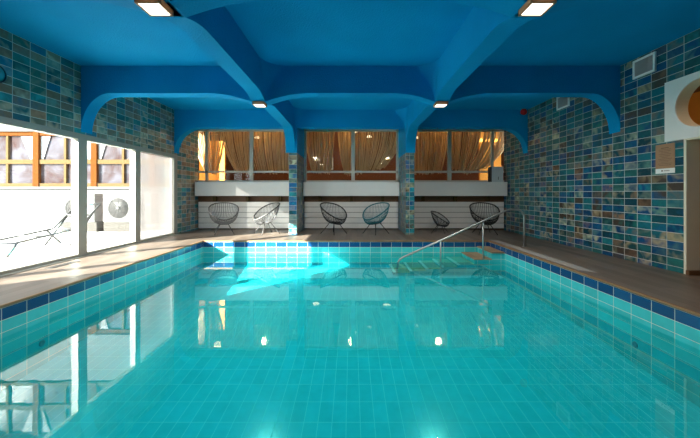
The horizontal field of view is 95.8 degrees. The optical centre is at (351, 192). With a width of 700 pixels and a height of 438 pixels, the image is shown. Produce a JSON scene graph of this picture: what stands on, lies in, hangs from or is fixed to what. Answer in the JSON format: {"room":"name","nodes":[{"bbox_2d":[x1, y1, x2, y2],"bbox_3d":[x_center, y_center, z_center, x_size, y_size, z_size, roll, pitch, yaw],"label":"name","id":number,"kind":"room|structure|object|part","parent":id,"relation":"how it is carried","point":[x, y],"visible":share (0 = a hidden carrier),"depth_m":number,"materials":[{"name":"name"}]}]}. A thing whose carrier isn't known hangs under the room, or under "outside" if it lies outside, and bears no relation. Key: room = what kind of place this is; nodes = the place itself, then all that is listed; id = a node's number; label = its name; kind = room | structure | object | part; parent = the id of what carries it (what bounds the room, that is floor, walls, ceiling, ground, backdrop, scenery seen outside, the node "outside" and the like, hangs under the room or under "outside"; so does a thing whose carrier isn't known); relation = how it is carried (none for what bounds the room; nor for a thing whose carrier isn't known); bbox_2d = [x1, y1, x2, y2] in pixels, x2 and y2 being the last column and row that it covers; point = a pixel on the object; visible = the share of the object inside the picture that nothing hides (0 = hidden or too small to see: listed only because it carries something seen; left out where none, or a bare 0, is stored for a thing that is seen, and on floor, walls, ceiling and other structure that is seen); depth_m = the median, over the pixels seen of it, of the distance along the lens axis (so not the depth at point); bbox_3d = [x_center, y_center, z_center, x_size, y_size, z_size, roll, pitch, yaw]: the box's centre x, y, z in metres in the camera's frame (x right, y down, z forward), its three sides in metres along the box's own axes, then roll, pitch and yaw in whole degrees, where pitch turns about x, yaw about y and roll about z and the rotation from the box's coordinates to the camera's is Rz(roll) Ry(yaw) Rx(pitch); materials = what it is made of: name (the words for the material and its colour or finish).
{"room":"indoor swimming pool","nodes":[
{"label":"indoor swimming pool","id":0,"kind":"room"},
{"bbox_2d":[0,225,129,269],"bbox_3d":[-24.975,1.285,7.950,40.050,0.210,7.500,0,0,0],"label":"ground","id":1,"kind":"structure","parent":0,"point":[32,251],"depth_m":7.38,"materials":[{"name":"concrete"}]},
{"bbox_2d":[0,203,100,257],"bbox_3d":[-6.565,0.727,6.827,0.614,0.938,2.189,0,0,0],"label":"lounger","id":2,"kind":"object","parent":1,"relation":"on","point":[64,218],"visible":0.69,"depth_m":6.96,"materials":[{"name":"metal"}]},
{"bbox_3d":[-6.280,1.055,5.850,0.044,0.278,0.234,0,0,0],"label":"leg","id":3,"kind":"part","parent":2,"relation":"part of","materials":[{"name":"metal"}]},
{"bbox_3d":[-6.565,0.880,6.550,0.614,0.164,1.444,0,0,0],"label":"seat frame","id":4,"kind":"part","parent":2,"relation":"part of","materials":[{"name":"metal"}]},
{"bbox_3d":[-6.850,1.010,7.275,0.044,0.372,0.381,0,0,0],"label":"leg","id":5,"kind":"part","parent":2,"relation":"part of","materials":[{"name":"metal"}]},
{"bbox_3d":[-6.850,0.805,7.385,0.044,0.779,0.703,0,0,0],"label":"leg","id":6,"kind":"part","parent":2,"relation":"part of","materials":[{"name":"metal"}]},
{"bbox_3d":[-6.565,0.547,7.579,0.614,0.579,0.686,0,0,0],"label":"backrest","id":7,"kind":"part","parent":2,"relation":"part of","materials":[{"name":"metal"}]},
{"bbox_2d":[61,194,103,231],"bbox_3d":[-8.220,0.600,9.660,1.080,1.160,0.360,0,0,0],"label":"air conditioner","id":8,"kind":"object","parent":1,"relation":"on","point":[96,223],"visible":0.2,"depth_m":9.52,"materials":[{"name":"metal"}]},
{"bbox_2d":[0,125,219,224],"bbox_3d":[-18.530,-2.760,12.000,26.940,8.400,1.200,0,0,0],"label":"building","id":9,"kind":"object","parent":1,"relation":"on","point":[35,167],"visible":0.25,"depth_m":11.72,"materials":[{"name":"white paint"}]},
{"bbox_3d":[-12.770,-1.180,11.790,1.940,1.900,0.140,0,0,0],"label":"rail","id":10,"kind":"part","parent":9,"relation":"part of","materials":[{"name":"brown wood"}]},
{"bbox_3d":[-12.770,-1.245,11.815,1.940,1.770,0.030,0,0,0],"label":"pane","id":11,"kind":"part","parent":9,"relation":"part of","materials":[{"name":"clear glass"}]},
{"bbox_2d":[21,136,32,158],"bbox_3d":[-12.070,-1.690,11.775,0.500,0.860,0.027,0,0,0],"label":"curtain","id":12,"kind":"object","parent":9,"relation":"hanging from","point":[26,141],"depth_m":11.78,"materials":[{"name":"white fabric"}]},
{"bbox_2d":[41,136,49,158],"bbox_3d":[-11.385,-1.690,11.775,0.370,0.860,0.027,0,0,0],"label":"curtain","id":13,"kind":"object","parent":9,"relation":"hanging from","point":[45,140],"depth_m":11.78,"materials":[{"name":"white fabric"}]},
{"bbox_3d":[-10.620,-1.180,11.790,1.940,1.900,0.140,0,0,0],"label":"rail","id":14,"kind":"part","parent":9,"relation":"part of","materials":[{"name":"brown wood"}]},
{"bbox_3d":[-18.530,-0.195,11.910,26.940,0.070,0.580,0,0,0],"label":"sill","id":15,"kind":"part","parent":9,"relation":"part of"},
{"bbox_3d":[-10.620,-1.245,11.815,1.940,1.770,0.030,0,0,0],"label":"pane","id":16,"kind":"part","parent":9,"relation":"part of","materials":[{"name":"clear glass"}]},
{"bbox_2d":[87,142,90,158],"bbox_3d":[-9.920,-1.690,11.775,0.500,0.860,0.027,0,0,0],"label":"curtain","id":17,"kind":"object","parent":9,"relation":"hanging from","point":[88,143],"depth_m":11.77,"materials":[{"name":"white fabric"}]},
{"bbox_2d":[99,144,104,158],"bbox_3d":[-9.235,-1.690,11.775,0.370,0.860,0.027,0,0,0],"label":"curtain","id":18,"kind":"object","parent":9,"relation":"hanging from","point":[101,147],"depth_m":11.78,"materials":[{"name":"white fabric"}]},
{"bbox_3d":[-8.470,-1.180,11.790,1.940,1.900,0.140,0,0,0],"label":"rail","id":19,"kind":"part","parent":9,"relation":"part of","materials":[{"name":"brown wood"}]},
{"bbox_3d":[-8.470,-1.245,11.815,1.940,1.770,0.030,0,0,0],"label":"pane","id":20,"kind":"part","parent":9,"relation":"part of","materials":[{"name":"glass"}]},
{"bbox_2d":[104,194,129,231],"bbox_3d":[-6.930,0.600,9.660,1.080,1.160,0.360,0,0,0],"label":"air conditioner","id":21,"kind":"object","parent":1,"relation":"on","point":[117,206],"visible":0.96,"depth_m":9.50,"materials":[{"name":"metal"}]},
{"bbox_2d":[0,28,197,233],"bbox_3d":[-4.950,-0.570,3.700,0.200,3.420,12.600,0,0,0],"label":"wall","id":22,"kind":"structure","parent":0,"point":[41,86],"depth_m":5.53,"materials":[{"name":"tile"}]},
{"bbox_2d":[0,66,6,82],"bbox_3d":[-4.832,-1.630,4.295,0.036,0.256,0.256,0,0,0],"label":"wall clock","id":23,"kind":"object","parent":22,"relation":"attached to","point":[3,75],"visible":1,"depth_m":4.37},
{"bbox_2d":[0,116,81,274],"bbox_3d":[-4.890,0.040,4.910,0.120,2.200,1.520,0,0,0],"label":"window","id":24,"kind":"structure","parent":22,"relation":"in","point":[76,138],"depth_m":5.59,"materials":[{"name":"metal"}]},
{"bbox_2d":[0,234,178,276],"bbox_3d":[-4.810,1.134,3.085,0.120,0.012,11.370,0,0,0],"label":"trim","id":25,"kind":"structure","parent":22,"relation":"attached to","point":[32,268],"depth_m":5.44,"materials":[{"name":"metal"}]},
{"bbox_2d":[82,134,137,255],"bbox_3d":[-4.890,0.040,6.410,0.120,2.200,1.480,0,0,0],"label":"window","id":26,"kind":"structure","parent":22,"relation":"in","point":[133,149],"depth_m":6.52,"materials":[{"name":"metal"}]},
{"bbox_2d":[138,146,176,242],"bbox_3d":[-4.890,0.040,7.960,0.120,2.200,1.620,0,0,0],"label":"window","id":27,"kind":"structure","parent":22,"relation":"in","point":[157,170],"depth_m":7.92,"materials":[{"name":"glass"}]},
{"bbox_2d":[0,242,202,390],"bbox_3d":[-3.622,1.805,4.325,0.150,1.270,6.750,0,0,0],"label":"wall","id":28,"kind":"structure","parent":0,"point":[63,318],"depth_m":4.05,"materials":[{"name":"tile"}]},
{"bbox_2d":[39,340,44,346],"bbox_3d":[-3.544,1.720,3.620,0.014,0.072,0.071,0,0,0],"label":"inlet","id":29,"kind":"object","parent":28,"relation":"attached to","point":[42,342],"visible":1,"depth_m":3.61,"materials":[{"name":"plastic"}]},
{"bbox_2d":[199,141,225,179],"bbox_3d":[-4.860,-0.335,11.060,0.880,2.950,0.120,0,0,0],"label":"wall partition","id":30,"kind":"structure","parent":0,"point":[222,167],"depth_m":11.00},
{"bbox_2d":[338,132,350,174],"bbox_3d":[-0.212,-1.278,10.254,0.473,1.446,0.082,0,0,0],"label":"curtain","id":31,"kind":"object","parent":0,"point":[346,156],"visible":0.79,"depth_m":10.25,"materials":[{"name":"brown fabric"}]},
{"bbox_2d":[203,242,488,264],"bbox_3d":[-0.135,1.805,7.625,6.824,1.270,0.150,0,0,0],"label":"wall","id":32,"kind":"structure","parent":0,"point":[214,253],"depth_m":7.55,"materials":[{"name":"tile"}]},
{"bbox_2d":[0,265,699,437],"bbox_3d":[-0.135,2.079,4.325,6.824,0.722,6.450,0,0,0],"label":"pool water","id":33,"kind":"structure","parent":0,"point":[221,351],"depth_m":3.53,"materials":[{"name":"liquid"}]},
{"bbox_2d":[389,246,504,275],"bbox_3d":[2.085,1.595,7.152,2.382,0.650,0.793,0,0,0],"label":"steps","id":34,"kind":"structure","parent":33,"relation":"on","point":[470,263],"depth_m":6.77,"materials":[{"name":"tile"}]},
{"bbox_2d":[396,209,526,271],"bbox_3d":[2.353,1.008,6.770,2.785,1.346,0.090,0,0,0],"label":"handrail","id":35,"kind":"object","parent":34,"relation":"attached to","point":[503,211],"visible":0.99,"depth_m":6.75,"materials":[{"name":"metal"}]},
{"bbox_3d":[2.820,1.006,6.770,0.032,0.803,0.034,0,0,0],"label":"post","id":36,"kind":"part","parent":35,"relation":"part of","materials":[{"name":"metal"}]},
{"bbox_2d":[0,1,699,109],"bbox_3d":[-0.015,-2.380,3.700,10.070,0.200,13.000,0,0,0],"label":"ceiling","id":37,"kind":"structure","parent":0,"point":[284,33],"depth_m":4.63,"materials":[{"name":"blue paint"}]},
{"bbox_2d":[162,0,294,152],"bbox_3d":[-1.670,-1.700,3.020,0.250,1.200,11.240,0,0,0],"label":"ceiling beam","id":38,"kind":"structure","parent":37,"relation":"attached to","point":[215,31],"depth_m":4.25,"materials":[{"name":"blue paint"}]},
{"bbox_2d":[134,0,173,16],"bbox_3d":[-1.700,-1.609,2.730,0.210,0.052,0.210,0,0,0],"label":"ceiling lamp","id":39,"kind":"object","parent":38,"relation":"attached to","point":[153,8],"visible":1,"depth_m":2.71,"materials":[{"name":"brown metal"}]},
{"bbox_2d":[139,4,169,14],"bbox_3d":[-1.700,-1.603,2.730,0.170,0.036,0.170,0,0,0],"label":"diffuser","id":40,"kind":"object","parent":39,"relation":"attached to","point":[151,9],"depth_m":2.73,"materials":[{"name":"white plastic"}]},
{"bbox_2d":[252,101,266,106],"bbox_3d":[-1.668,-1.609,5.735,0.210,0.052,0.210,0,0,0],"label":"ceiling lamp","id":41,"kind":"object","parent":38,"relation":"attached to","point":[254,103],"visible":1,"depth_m":5.66,"materials":[{"name":"brown metal"}]},
{"bbox_2d":[0,0,699,17],"bbox_3d":[-0.015,-1.700,2.825,9.670,1.200,0.250,0,0,0],"label":"beam","id":42,"kind":"structure","parent":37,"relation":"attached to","point":[188,8],"depth_m":2.90,"materials":[{"name":"blue paint"}]},
{"bbox_2d":[259,57,440,131],"bbox_3d":[-0.025,-1.975,4.308,3.044,0.630,8.669,0,0,0],"label":"trim","id":43,"kind":"structure","parent":37,"relation":"attached to","point":[270,71],"depth_m":5.64,"materials":[{"name":"blue paint"}]},
{"bbox_2d":[81,66,619,133],"bbox_3d":[-0.015,-1.700,5.790,9.670,1.200,0.250,0,0,0],"label":"beam","id":44,"kind":"structure","parent":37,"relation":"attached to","point":[99,84],"depth_m":5.67,"materials":[{"name":"blue paint"}]},
{"bbox_2d":[174,110,527,153],"bbox_3d":[-0.015,-1.700,8.765,9.670,1.200,0.250,0,0,0],"label":"beam","id":45,"kind":"structure","parent":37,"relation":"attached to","point":[186,122],"depth_m":8.64,"materials":[{"name":"blue paint"}]},
{"bbox_2d":[520,109,526,114],"bbox_3d":[4.673,-2.204,8.582,0.184,0.184,0.115,0,0,0],"label":"fire alarm","id":46,"kind":"object","parent":45,"relation":"attached to","point":[523,111],"visible":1,"depth_m":8.54,"materials":[{"name":"red plastic"}]},
{"bbox_2d":[406,0,535,152],"bbox_3d":[1.620,-1.700,3.020,0.250,1.200,11.240,0,0,0],"label":"ceiling beam","id":47,"kind":"structure","parent":37,"relation":"attached to","point":[483,31],"depth_m":4.26,"materials":[{"name":"blue paint"}]},
{"bbox_2d":[433,101,447,106],"bbox_3d":[1.620,-1.609,5.735,0.210,0.052,0.210,0,0,0],"label":"ceiling lamp","id":48,"kind":"object","parent":47,"relation":"attached to","point":[437,103],"visible":1,"depth_m":5.66,"materials":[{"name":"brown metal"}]},
{"bbox_2d":[435,104,446,106],"bbox_3d":[1.620,-1.603,5.735,0.170,0.036,0.170,0,0,0],"label":"diffuser","id":49,"kind":"object","parent":48,"relation":"attached to","point":[436,105],"depth_m":5.72,"materials":[{"name":"white plastic"}]},
{"bbox_2d":[518,0,556,16],"bbox_3d":[1.600,-1.609,2.730,0.210,0.052,0.210,0,0,0],"label":"ceiling lamp","id":50,"kind":"object","parent":47,"relation":"attached to","point":[531,8],"visible":1,"depth_m":2.71,"materials":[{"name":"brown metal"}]},
{"bbox_2d":[522,4,551,14],"bbox_3d":[1.600,-1.603,2.730,0.170,0.036,0.170,0,0,0],"label":"diffuser","id":51,"kind":"object","parent":50,"relation":"attached to","point":[527,9],"depth_m":2.73,"materials":[{"name":"white plastic"}]},
{"bbox_2d":[0,229,699,316],"bbox_3d":[0.285,1.177,3.700,10.270,0.075,12.600,0,0,0],"label":"floor","id":52,"kind":"structure","parent":0,"point":[683,290],"depth_m":5.42,"materials":[{"name":"brown wood"}]},
{"bbox_2d":[44,261,79,268],"bbox_3d":[-4.580,1.137,5.020,0.130,0.006,0.500,0,0,0],"label":"floor drain","id":53,"kind":"object","parent":52,"relation":"on","point":[67,263],"depth_m":4.99,"materials":[{"name":"grey metal"}]},
{"bbox_2d":[208,202,238,234],"bbox_3d":[-3.554,0.702,8.806,0.807,0.876,0.723,0,0,-25],"label":"chair","id":54,"kind":"object","parent":52,"relation":"on","point":[223,221],"visible":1,"depth_m":8.89,"materials":[{"name":"grey metal"}]},
{"bbox_3d":[-3.554,0.578,8.806,0.786,0.598,0.702,0,0,-25],"label":"string seat","id":55,"kind":"part","parent":54,"relation":"part of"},
{"bbox_2d":[198,202,288,228],"bbox_3d":[-3.260,0.699,9.932,3.080,0.842,0.055,0,0,0],"label":"slatted panel","id":56,"kind":"object","parent":52,"relation":"on","point":[244,220],"visible":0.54,"depth_m":9.90,"materials":[{"name":"white painted wood"}]},
{"bbox_2d":[253,202,279,233],"bbox_3d":[-2.382,0.702,8.840,0.723,0.876,0.807,0,0,-41],"label":"chair","id":57,"kind":"object","parent":52,"relation":"on","point":[276,209],"visible":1,"depth_m":8.82,"materials":[{"name":"grey metal"}]},
{"bbox_3d":[-2.381,0.578,8.840,0.702,0.598,0.786,0,0,-41],"label":"string seat","id":58,"kind":"part","parent":57,"relation":"part of","materials":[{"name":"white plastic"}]},
{"bbox_2d":[289,153,303,234],"bbox_3d":[-1.603,0.030,9.322,0.219,2.260,1.355,0,0,0],"label":"pillar","id":59,"kind":"structure","parent":52,"relation":"on","point":[296,161],"depth_m":8.64,"materials":[{"name":"tile"}]},
{"bbox_2d":[295,128,303,157],"bbox_3d":[-1.603,-1.690,9.320,0.219,1.180,1.359,0,0,0],"label":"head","id":60,"kind":"structure","parent":59,"relation":"on","point":[299,134],"depth_m":9.08},
{"bbox_2d":[320,202,346,233],"bbox_3d":[-0.488,0.702,8.830,0.723,0.876,0.807,0,0,42],"label":"chair","id":61,"kind":"object","parent":52,"relation":"on","point":[336,222],"visible":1,"depth_m":8.89,"materials":[{"name":"black metal"}]},
{"bbox_3d":[-0.489,0.578,8.830,0.702,0.598,0.786,0,0,42],"label":"string seat","id":62,"kind":"part","parent":61,"relation":"part of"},
{"bbox_2d":[304,202,397,228],"bbox_3d":[-0.005,0.699,9.932,2.950,0.842,0.055,0,0,0],"label":"slatted panel","id":63,"kind":"object","parent":52,"relation":"on","point":[313,217],"visible":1,"depth_m":9.90,"materials":[{"name":"white painted wood"}]},
{"bbox_2d":[362,202,389,234],"bbox_3d":[0.668,0.702,8.830,0.723,0.876,0.807,0,0,-42],"label":"chair","id":64,"kind":"object","parent":52,"relation":"on","point":[367,221],"visible":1,"depth_m":8.83,"materials":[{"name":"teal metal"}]},
{"bbox_3d":[0.669,0.578,8.830,0.702,0.598,0.786,0,0,-42],"label":"string seat","id":65,"kind":"part","parent":64,"relation":"part of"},
{"bbox_2d":[398,153,413,234],"bbox_3d":[1.603,0.030,9.322,0.235,2.260,1.355,0,0,0],"label":"pillar","id":66,"kind":"structure","parent":52,"relation":"on","point":[406,161],"depth_m":8.64,"materials":[{"name":"tile"}]},
{"bbox_2d":[399,129,405,156],"bbox_3d":[1.603,-1.690,9.320,0.235,1.180,1.359,0,0,0],"label":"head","id":67,"kind":"structure","parent":66,"relation":"on","point":[402,134],"depth_m":9.20},
{"bbox_2d":[431,211,449,232],"bbox_3d":[2.510,0.825,8.944,0.521,0.631,0.581,0,0,30],"label":"chair","id":68,"kind":"object","parent":52,"relation":"on","point":[439,216],"visible":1,"depth_m":8.91,"materials":[{"name":"black metal"}]},
{"bbox_3d":[2.509,0.735,8.945,0.506,0.430,0.566,0,0,30],"label":"string seat","id":69,"kind":"part","parent":68,"relation":"part of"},
{"bbox_2d":[414,202,503,228],"bbox_3d":[3.255,0.699,9.932,3.050,0.842,0.055,0,0,0],"label":"slatted panel","id":70,"kind":"object","parent":52,"relation":"on","point":[458,214],"visible":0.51,"depth_m":9.90,"materials":[{"name":"white painted wood"}]},
{"bbox_2d":[469,202,499,234],"bbox_3d":[3.699,0.702,8.765,0.807,0.876,0.723,0,0,3],"label":"chair","id":71,"kind":"object","parent":52,"relation":"on","point":[492,221],"visible":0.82,"depth_m":8.87,"materials":[{"name":"black metal"}]},
{"bbox_3d":[3.699,0.578,8.765,0.786,0.598,0.702,0,0,3],"label":"string seat","id":72,"kind":"part","parent":71,"relation":"part of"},
{"bbox_2d":[198,131,503,179],"bbox_3d":[0.150,-0.760,11.955,11.800,4.000,3.590,0,0,0],"label":"curtains","id":73,"kind":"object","parent":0,"point":[337,164],"depth_m":13.60,"materials":[{"name":"brown fabric"}]},
{"bbox_2d":[198,196,503,229],"bbox_3d":[-0.015,-0.520,10.080,10.070,3.520,0.160,0,0,0],"label":"wall","id":74,"kind":"structure","parent":0,"point":[200,198],"depth_m":10.00,"materials":[{"name":"brown wood"}]},
{"bbox_2d":[198,132,225,175],"bbox_3d":[-4.626,-1.281,10.249,1.125,1.439,0.094,0,0,0],"label":"curtain","id":75,"kind":"object","parent":74,"relation":"hanging from","point":[214,151],"visible":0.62,"depth_m":10.22,"materials":[{"name":"brown fabric"}]},
{"bbox_2d":[221,132,249,173],"bbox_3d":[-3.646,-1.277,10.139,1.067,1.449,0.098,0,0,0],"label":"curtain","id":76,"kind":"object","parent":74,"relation":"hanging from","point":[246,140],"visible":0.84,"depth_m":10.13,"materials":[{"name":"brown fabric"}]},
{"bbox_2d":[195,182,288,200],"bbox_3d":[-3.260,-0.040,9.829,3.080,0.600,0.302,0,0,0],"label":"window ledge","id":77,"kind":"object","parent":74,"relation":"attached to","point":[214,189],"visible":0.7,"depth_m":9.68,"materials":[{"name":"white paint"}]},
{"bbox_2d":[198,129,288,181],"bbox_3d":[-3.281,-1.175,10.020,3.137,1.670,0.088,0,0,0],"label":"window","id":78,"kind":"structure","parent":74,"relation":"in","point":[206,131],"depth_m":9.98,"materials":[{"name":"metal"}]},
{"bbox_2d":[254,132,288,173],"bbox_3d":[-2.618,-1.301,10.251,1.448,1.400,0.098,0,0,0],"label":"curtain","id":79,"kind":"object","parent":74,"relation":"hanging from","point":[281,146],"visible":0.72,"depth_m":10.24,"materials":[{"name":"brown fabric"}]},
{"bbox_2d":[307,132,333,174],"bbox_3d":[-1.025,-1.294,10.141,0.952,1.413,0.096,0,0,0],"label":"curtain","id":80,"kind":"object","parent":74,"relation":"hanging from","point":[322,140],"visible":0.86,"depth_m":10.14,"materials":[{"name":"brown fabric"}]},
{"bbox_2d":[303,182,398,200],"bbox_3d":[-0.005,-0.040,9.829,2.950,0.600,0.302,0,0,0],"label":"window ledge","id":81,"kind":"object","parent":74,"relation":"attached to","point":[351,189],"visible":1,"depth_m":9.68,"materials":[{"name":"white paint"}]},
{"bbox_2d":[304,129,398,181],"bbox_3d":[-0.004,-1.175,10.020,2.979,1.670,0.088,0,0,0],"label":"window","id":82,"kind":"structure","parent":74,"relation":"in","point":[352,131],"depth_m":9.98,"materials":[{"name":"metal"}]},
{"bbox_2d":[355,132,395,174],"bbox_3d":[0.887,-1.285,10.139,1.612,1.434,0.099,0,0,0],"label":"curtain","id":83,"kind":"object","parent":74,"relation":"hanging from","point":[389,154],"visible":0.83,"depth_m":10.14,"materials":[{"name":"brown fabric"}]},
{"bbox_2d":[414,132,446,174],"bbox_3d":[2.547,-1.292,10.247,1.179,1.418,0.096,0,0,0],"label":"curtain","id":84,"kind":"object","parent":74,"relation":"hanging from","point":[443,135],"visible":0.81,"depth_m":10.24,"materials":[{"name":"brown fabric"}]},
{"bbox_2d":[414,129,503,181],"bbox_3d":[3.270,-1.175,10.020,3.100,1.670,0.088,0,0,0],"label":"window","id":85,"kind":"structure","parent":74,"relation":"in","point":[448,131],"depth_m":9.98,"materials":[{"name":"metal"}]},
{"bbox_2d":[414,182,506,200],"bbox_3d":[3.255,-0.040,9.829,3.050,0.600,0.302,0,0,0],"label":"window ledge","id":86,"kind":"object","parent":74,"relation":"attached to","point":[487,189],"visible":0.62,"depth_m":9.68,"materials":[{"name":"white paint"}]},
{"bbox_2d":[488,167,502,181],"bbox_3d":[4.463,-0.573,9.788,0.385,0.465,0.224,0,0,0],"label":"box","id":87,"kind":"object","parent":86,"relation":"on","point":[495,174],"visible":0.9,"depth_m":9.68,"materials":[{"name":"plastic"}]},
{"bbox_2d":[451,132,480,173],"bbox_3d":[3.634,-1.303,10.142,1.053,1.396,0.092,0,0,0],"label":"curtain","id":88,"kind":"object","parent":74,"relation":"hanging from","point":[455,155],"visible":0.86,"depth_m":10.13,"materials":[{"name":"brown fabric"}]},
{"bbox_2d":[466,132,503,174],"bbox_3d":[4.465,-1.288,10.250,1.527,1.430,0.092,0,0,0],"label":"curtain","id":89,"kind":"object","parent":74,"relation":"hanging from","point":[499,147],"visible":0.69,"depth_m":10.23,"materials":[{"name":"brown fabric"}]},
{"bbox_2d":[479,132,500,179],"bbox_3d":[4.925,-0.510,11.250,0.750,3.300,0.100,0,0,0],"label":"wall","id":90,"kind":"structure","parent":0,"point":[497,163],"depth_m":11.20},
{"bbox_2d":[489,242,699,407],"bbox_3d":[3.352,1.805,4.325,0.150,1.270,6.750,0,0,0],"label":"wall","id":91,"kind":"structure","parent":0,"point":[667,338],"depth_m":3.78,"materials":[{"name":"tile"}]},
{"bbox_2d":[0,240,699,315],"bbox_3d":[-0.135,1.147,4.335,6.864,0.022,6.470,0,0,0],"label":"trim","id":92,"kind":"structure","parent":91,"relation":"attached to","point":[564,267],"depth_m":5.22,"materials":[{"name":"tile"}]},
{"bbox_2d":[491,240,596,272],"bbox_3d":[3.445,1.148,6.085,0.170,0.024,3.070,0,0,0],"label":"trim","id":93,"kind":"structure","parent":91,"relation":"attached to","point":[497,241],"depth_m":5.57,"materials":[{"name":"grey metal"}]},
{"bbox_2d":[632,341,637,347],"bbox_3d":[3.274,1.750,3.650,0.014,0.072,0.071,0,0,0],"label":"inlet","id":94,"kind":"object","parent":91,"relation":"attached to","point":[634,343],"visible":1,"depth_m":3.64,"materials":[{"name":"plastic"}]},
{"bbox_2d":[504,28,699,273],"bbox_3d":[4.915,-0.540,3.700,0.190,3.480,12.600,0,0,0],"label":"wall","id":95,"kind":"structure","parent":0,"point":[578,184],"depth_m":5.86,"materials":[{"name":"teal tile"}]},
{"bbox_2d":[556,97,569,110],"bbox_3d":[4.805,-2.080,7.180,0.030,0.310,0.420,0,0,0],"label":"air vent","id":96,"kind":"object","parent":95,"relation":"in","point":[561,102],"visible":0.79,"depth_m":7.19,"materials":[{"name":"grey metal"}]},
{"bbox_2d":[558,97,567,107],"bbox_3d":[4.809,-2.080,7.180,0.022,0.240,0.350,0,0,0],"label":"grille","id":97,"kind":"object","parent":96,"relation":"attached to","point":[562,101],"depth_m":7.19,"materials":[{"name":"grey metal"}]},
{"bbox_2d":[632,51,656,79],"bbox_3d":[4.805,-2.085,5.190,0.030,0.310,0.400,0,0,0],"label":"air vent","id":98,"kind":"object","parent":95,"relation":"in","point":[645,65],"visible":1,"depth_m":5.17,"materials":[{"name":"grey metal"}]},
{"bbox_2d":[635,55,652,76],"bbox_3d":[4.809,-2.085,5.190,0.022,0.240,0.330,0,0,0],"label":"grille","id":99,"kind":"object","parent":98,"relation":"attached to","point":[643,65],"depth_m":5.17,"materials":[{"name":"grey metal"}]},
{"bbox_2d":[656,143,674,173],"bbox_3d":[4.816,-0.527,4.855,0.008,0.450,0.296,0,0,0],"label":"paper sign","id":100,"kind":"object","parent":95,"relation":"attached to","point":[665,153],"visible":1,"depth_m":4.84,"materials":[{"name":"brown paper"}]},
{"bbox_2d":[665,71,699,141],"bbox_3d":[4.823,-1.238,4.370,0.018,0.905,0.980,0,0,0],"label":"wall panel","id":101,"kind":"object","parent":95,"relation":"attached to","point":[675,129],"visible":1,"depth_m":4.70,"materials":[{"name":"white paint"}]},
{"bbox_2d":[684,136,699,273],"bbox_3d":[4.913,0.203,4.101,0.194,1.974,0.961,0,0,0],"label":"door","id":102,"kind":"structure","parent":95,"relation":"in","point":[691,145],"depth_m":4.54,"materials":[{"name":"brown wood"},{"name":"white painted frame"}]},
{"bbox_2d":[686,270,699,275],"bbox_3d":[4.909,1.150,4.523,0.202,0.080,0.046,0,0,0],"label":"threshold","id":103,"kind":"structure","parent":95,"relation":"attached to","point":[688,272],"depth_m":4.50,"materials":[{"name":"brown wood"}]},
{"bbox_2d":[688,91,699,124],"bbox_3d":[5.740,-0.330,4.200,1.460,3.060,4.000,0,0,0],"label":"wall","id":104,"kind":"structure","parent":0,"point":[694,102],"depth_m":5.85,"materials":[{"name":"orange paint"}]}
]}

